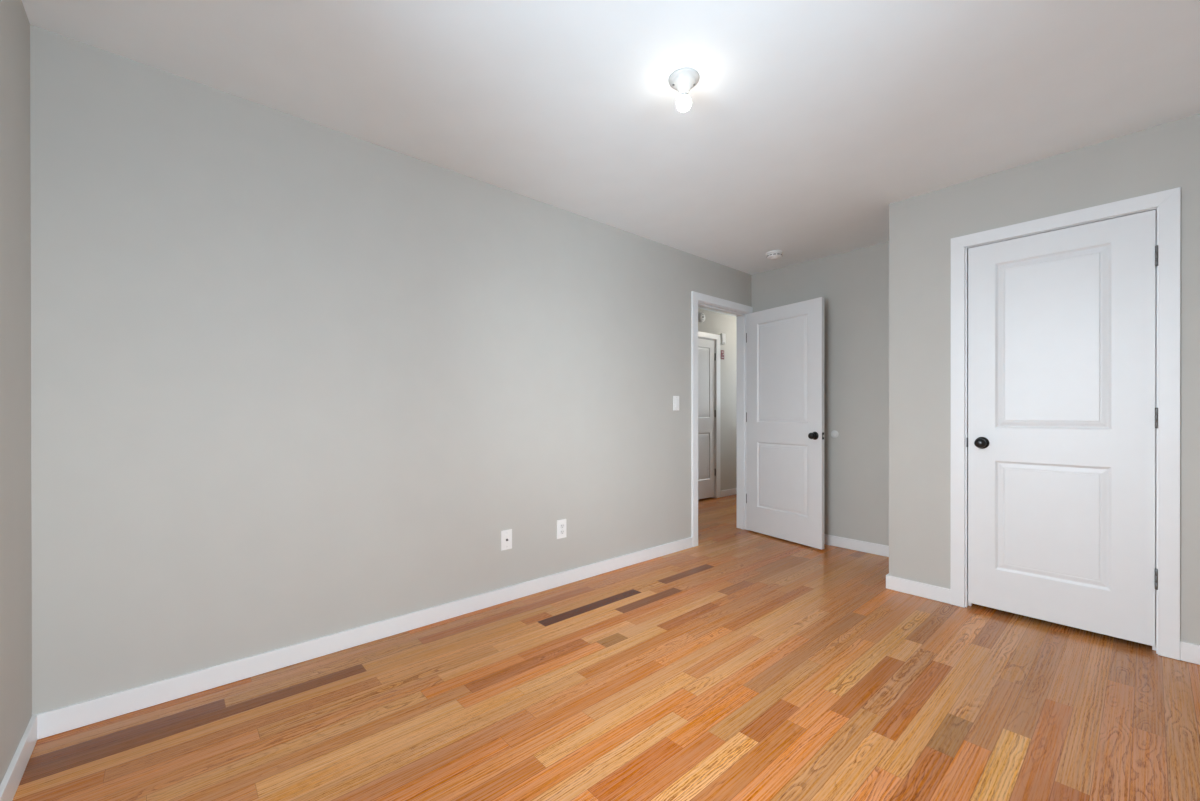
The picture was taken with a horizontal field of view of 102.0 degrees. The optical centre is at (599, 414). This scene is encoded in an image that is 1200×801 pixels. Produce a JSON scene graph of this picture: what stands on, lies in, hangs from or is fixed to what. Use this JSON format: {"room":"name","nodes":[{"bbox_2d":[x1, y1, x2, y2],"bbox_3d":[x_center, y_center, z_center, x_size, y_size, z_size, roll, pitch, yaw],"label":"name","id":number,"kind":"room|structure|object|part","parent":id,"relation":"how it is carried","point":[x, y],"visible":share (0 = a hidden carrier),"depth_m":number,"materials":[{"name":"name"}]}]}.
{"room":"empty bedroom","nodes":[
{"label":"empty bedroom","id":0,"kind":"room"},
{"bbox_2d":[0,0,31,783],"bbox_3d":[-0.782,-0.105,0.261,0.115,2.429,3.600,0,0,-41],"label":"wall","id":1,"kind":"structure","parent":0,"point":[15,166],"depth_m":1.48,"materials":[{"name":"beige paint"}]},
{"bbox_2d":[0,716,36,800],"bbox_3d":[-0.728,1.066,0.301,0.014,0.084,3.586,0,0,-41],"label":"baseboard","id":2,"kind":"structure","parent":1,"relation":"attached to","point":[9,785],"depth_m":1.46,"materials":[{"name":"white paint"}]},
{"bbox_2d":[30,25,750,714],"bbox_3d":[0.722,-0.113,4.071,7.415,2.429,0.115,0,0,-41],"label":"wall","id":3,"kind":"structure","parent":0,"point":[294,380],"depth_m":2.17,"materials":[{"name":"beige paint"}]},
{"bbox_2d":[32,537,692,739],"bbox_3d":[-0.581,1.062,2.833,3.588,0.084,0.014,0,0,-41],"label":"baseboard","id":4,"kind":"structure","parent":3,"relation":"attached to","point":[70,717],"depth_m":2.16,"materials":[{"name":"white paint"}]},
{"bbox_2d":[501,529,511,550],"bbox_3d":[-0.548,0.741,2.861,0.072,0.116,0.016,0,0,-41],"label":"wall plate","id":5,"kind":"object","parent":3,"relation":"attached to","point":[506,535],"visible":1,"depth_m":2.86,"materials":[{"name":"white plastic"}]},
{"bbox_2d":[557,519,565,538],"bbox_3d":[-0.246,0.740,3.131,0.073,0.119,0.011,0,0,-41],"label":"electrical outlet","id":6,"kind":"object","parent":3,"relation":"attached to","point":[561,524],"visible":1,"depth_m":3.13,"materials":[{"name":"white plastic"}]},
{"bbox_2d":[673,396,678,410],"bbox_3d":[0.613,-0.088,3.889,0.071,0.117,0.012,0,0,-41],"label":"light switch","id":7,"kind":"object","parent":3,"relation":"attached to","point":[675,398],"visible":1,"depth_m":3.88,"materials":[{"name":"white plastic"}]},
{"bbox_2d":[691,291,752,546],"bbox_3d":[1.071,0.041,4.379,0.939,2.118,0.149,0,0,-41],"label":"door frame","id":8,"kind":"structure","parent":3,"relation":"attached to","point":[695,296],"depth_m":4.49,"materials":[{"name":"white paint"}]},
{"bbox_2d":[747,297,824,549],"bbox_3d":[1.597,0.073,4.240,0.163,2.028,0.799,0,0,-30],"label":"door","id":9,"kind":"structure","parent":8,"relation":"attached to","point":[785,344],"depth_m":4.19,"materials":[{"name":"white paint"}]},
{"bbox_3d":[1.716,0.175,3.930,0.054,0.054,0.054,0,0,-30],"label":"knob","id":10,"kind":"part","parent":9,"relation":"part of","materials":[{"name":"black metal"}]},
{"bbox_2d":[12,494,1199,800],"bbox_3d":[1.522,1.113,3.165,7.420,0.020,5.223,0,0,-41],"label":"floor","id":11,"kind":"structure","parent":0,"point":[738,664],"depth_m":1.81,"materials":[{"name":"brown wood"}]},
{"bbox_2d":[21,0,1199,316],"bbox_3d":[1.480,-1.376,3.211,7.415,0.100,5.255,0,0,-41],"label":"ceiling","id":12,"kind":"structure","parent":0,"point":[805,120],"depth_m":1.95,"materials":[{"name":"white paint"}]},
{"bbox_2d":[669,68,698,111],"bbox_3d":[0.331,-1.259,1.914,0.120,0.127,0.120,0,0,-41],"label":"ceiling light","id":13,"kind":"object","parent":12,"relation":"attached to","point":[682,80],"visible":1,"depth_m":1.89,"materials":[{"name":"white ceramic"}]},
{"bbox_3d":[0.331,-1.222,1.914,0.058,0.052,0.058,0,0,-41],"label":"bulb","id":14,"kind":"part","parent":13,"relation":"part of","materials":[{"name":"white glass"}]},
{"bbox_2d":[766,250,782,259],"bbox_3d":[1.438,-1.304,4.002,0.138,0.047,0.138,0,0,-41],"label":"smoke detector","id":15,"kind":"object","parent":12,"relation":"attached to","point":[776,254],"visible":1,"depth_m":3.96,"materials":[{"name":"white plastic"}]},
{"bbox_2d":[698,308,736,490],"bbox_3d":[0.669,-0.115,5.803,5.200,2.429,0.300,0,0,-41],"label":"wall","id":16,"kind":"structure","parent":0,"point":[716,323],"depth_m":6.53,"materials":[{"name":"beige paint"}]},
{"bbox_2d":[698,312,704,322],"bbox_3d":[1.285,-1.220,6.118,0.134,0.134,0.040,0,0,-41],"label":"fire alarm","id":17,"kind":"object","parent":16,"relation":"attached to","point":[701,316],"visible":0.96,"depth_m":6.10,"materials":[{"name":"white plastic"}]},
{"bbox_2d":[698,338,715,499],"bbox_3d":[1.244,0.059,6.096,0.718,2.035,0.099,0,0,-41],"label":"door","id":18,"kind":"structure","parent":16,"relation":"in","point":[706,353],"depth_m":6.23,"materials":[{"name":"white paint"}]},
{"bbox_2d":[698,331,719,497],"bbox_3d":[1.239,0.029,6.095,0.910,2.134,0.017,0,0,-41],"label":"door frame","id":19,"kind":"structure","parent":16,"relation":"attached to","point":[715,337],"depth_m":6.34,"materials":[{"name":"white paint"}]},
{"bbox_2d":[720,333,725,343],"bbox_3d":[1.630,-0.999,6.429,0.084,0.136,0.032,0,0,-41],"label":"wall box","id":20,"kind":"object","parent":16,"relation":"attached to","point":[722,335],"visible":1,"depth_m":6.41,"materials":[{"name":"white plastic"}]},
{"bbox_2d":[720,488,736,496],"bbox_3d":[0.737,1.056,5.654,5.100,0.084,0.014,0,0,-41],"label":"baseboard","id":21,"kind":"structure","parent":16,"relation":"attached to","point":[728,492],"depth_m":6.52,"materials":[{"name":"white paint"}]},
{"bbox_2d":[751,242,888,545],"bbox_3d":[2.680,-0.113,3.322,0.115,2.429,3.600,0,0,-41],"label":"wall","id":22,"kind":"structure","parent":0,"point":[853,285],"depth_m":3.94,"materials":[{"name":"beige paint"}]},
{"bbox_2d":[831,430,838,437],"bbox_3d":[1.954,0.166,4.048,0.013,0.063,0.063,0,0,-41],"label":"door stop","id":23,"kind":"object","parent":22,"relation":"attached to","point":[834,433],"visible":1,"depth_m":4.04,"materials":[{"name":"white rubber"}]},
{"bbox_2d":[889,113,1199,644],"bbox_3d":[2.827,-0.112,2.501,0.753,2.429,2.175,0,0,-41],"label":"wall","id":24,"kind":"structure","parent":0,"point":[1166,156],"depth_m":2.83,"materials":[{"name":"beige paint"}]},
{"bbox_2d":[824,534,1199,664],"bbox_3d":[2.351,1.059,3.032,0.767,0.084,3.600,0,0,-41],"label":"baseboard","id":25,"kind":"structure","parent":24,"relation":"attached to","point":[1189,652],"depth_m":2.98,"materials":[{"name":"white paint"}]},
{"bbox_2d":[968,210,1157,646],"bbox_3d":[2.319,0.065,2.487,0.099,2.014,0.711,0,0,-41],"label":"door","id":26,"kind":"structure","parent":24,"relation":"in","point":[1063,412],"depth_m":2.46,"materials":[{"name":"white paint"}]},
{"bbox_3d":[2.109,0.160,2.691,0.054,0.054,0.054,0,0,-41],"label":"knob","id":27,"kind":"part","parent":26,"relation":"part of","materials":[{"name":"black metal"}]},
{"bbox_2d":[950,187,1180,659],"bbox_3d":[2.361,0.043,2.534,0.132,2.118,0.854,0,0,-41],"label":"door frame","id":28,"kind":"structure","parent":24,"relation":"attached to","point":[1168,202],"depth_m":2.22,"materials":[{"name":"white paint"}]}
]}

